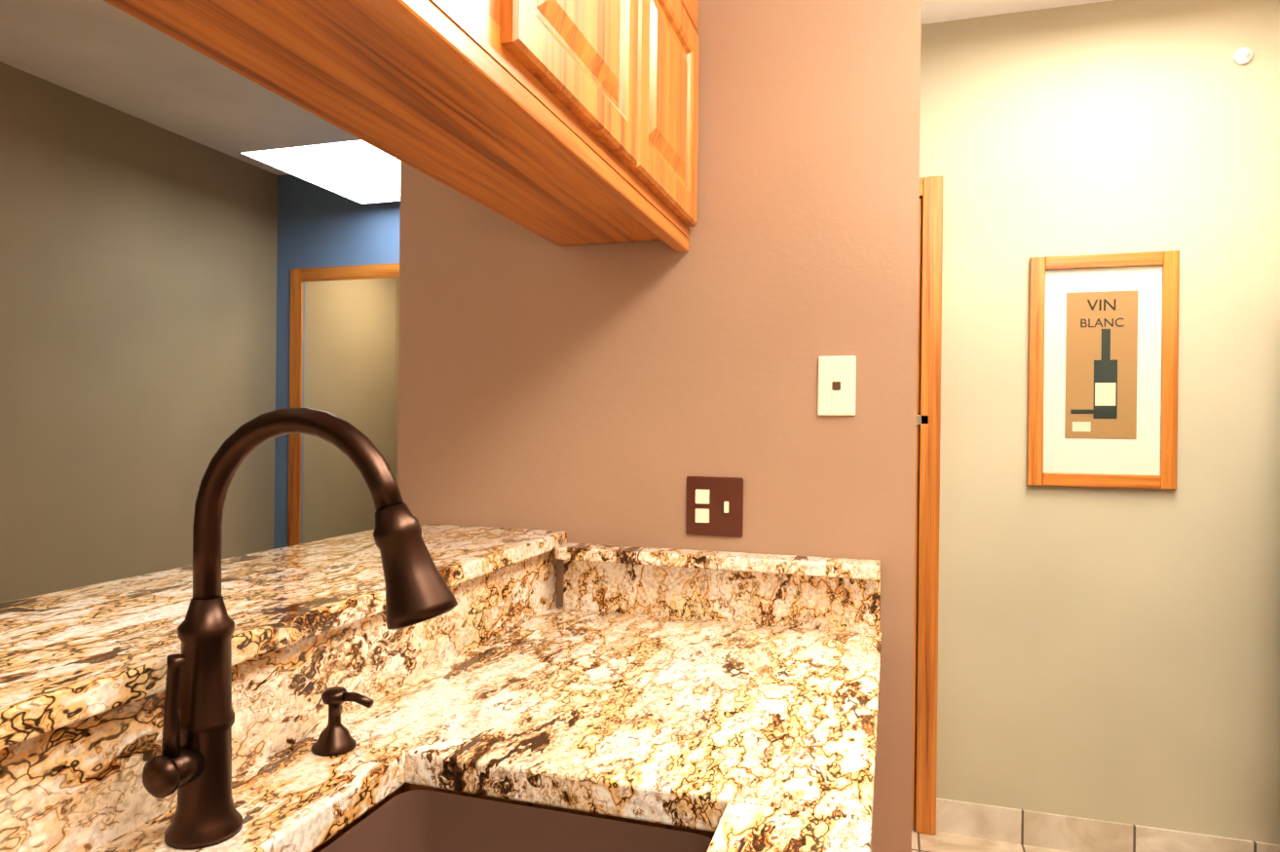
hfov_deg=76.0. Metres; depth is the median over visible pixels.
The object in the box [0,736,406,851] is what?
countertop
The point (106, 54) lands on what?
ceiling
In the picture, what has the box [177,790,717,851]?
sink
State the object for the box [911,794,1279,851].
baseboard
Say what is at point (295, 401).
trim
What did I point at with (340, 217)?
wall
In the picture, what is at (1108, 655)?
wall
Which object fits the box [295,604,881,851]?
countertop
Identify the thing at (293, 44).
upper cabinet
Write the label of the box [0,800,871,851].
countertop
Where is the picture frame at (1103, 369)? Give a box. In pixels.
[1026,250,1179,489]
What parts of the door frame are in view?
door trim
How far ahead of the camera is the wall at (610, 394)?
1.71 m
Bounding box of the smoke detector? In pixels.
[1233,47,1253,65]
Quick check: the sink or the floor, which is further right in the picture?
the floor
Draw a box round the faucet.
[142,408,457,849]
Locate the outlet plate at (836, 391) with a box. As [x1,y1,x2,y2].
[817,355,856,415]
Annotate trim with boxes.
[287,268,302,546]
[301,263,399,282]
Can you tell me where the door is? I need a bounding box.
[911,198,921,828]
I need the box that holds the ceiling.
[0,0,1111,175]
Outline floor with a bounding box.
[911,828,1070,851]
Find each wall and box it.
[0,61,396,602]
[274,269,304,549]
[276,163,400,270]
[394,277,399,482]
[397,0,921,851]
[914,0,1279,844]
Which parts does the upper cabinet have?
door, door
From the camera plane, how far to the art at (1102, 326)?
2.51 m
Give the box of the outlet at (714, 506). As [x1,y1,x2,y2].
[686,476,743,537]
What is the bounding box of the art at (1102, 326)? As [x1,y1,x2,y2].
[1064,290,1138,439]
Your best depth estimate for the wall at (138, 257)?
3.61 m
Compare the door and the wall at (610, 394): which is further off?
the door
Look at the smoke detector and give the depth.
2.39 m
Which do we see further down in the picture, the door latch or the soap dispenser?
the soap dispenser
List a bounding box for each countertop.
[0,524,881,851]
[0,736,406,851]
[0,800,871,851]
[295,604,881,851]
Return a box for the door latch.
[916,414,928,424]
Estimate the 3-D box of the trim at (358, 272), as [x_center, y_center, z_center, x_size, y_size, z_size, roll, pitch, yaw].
[-1.433,-0.794,4.228,0.740,0.070,0.015,1,0,17]
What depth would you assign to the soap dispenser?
1.00 m
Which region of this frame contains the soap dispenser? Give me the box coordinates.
[311,686,374,756]
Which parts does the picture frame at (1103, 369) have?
frame, frame, glass, frame, frame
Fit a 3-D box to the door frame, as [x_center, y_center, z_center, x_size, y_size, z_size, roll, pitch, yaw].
[0.547,0.250,2.763,0.870,2.111,0.040,1,0,17]
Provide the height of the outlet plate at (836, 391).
0.120 m
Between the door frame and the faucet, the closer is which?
the faucet
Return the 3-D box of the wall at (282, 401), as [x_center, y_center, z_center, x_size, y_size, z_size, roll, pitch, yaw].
[-1.896,0.221,4.430,0.100,2.110,0.100,1,0,17]
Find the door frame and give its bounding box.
[914,175,943,835]
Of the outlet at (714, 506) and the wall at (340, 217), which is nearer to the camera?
the outlet at (714, 506)

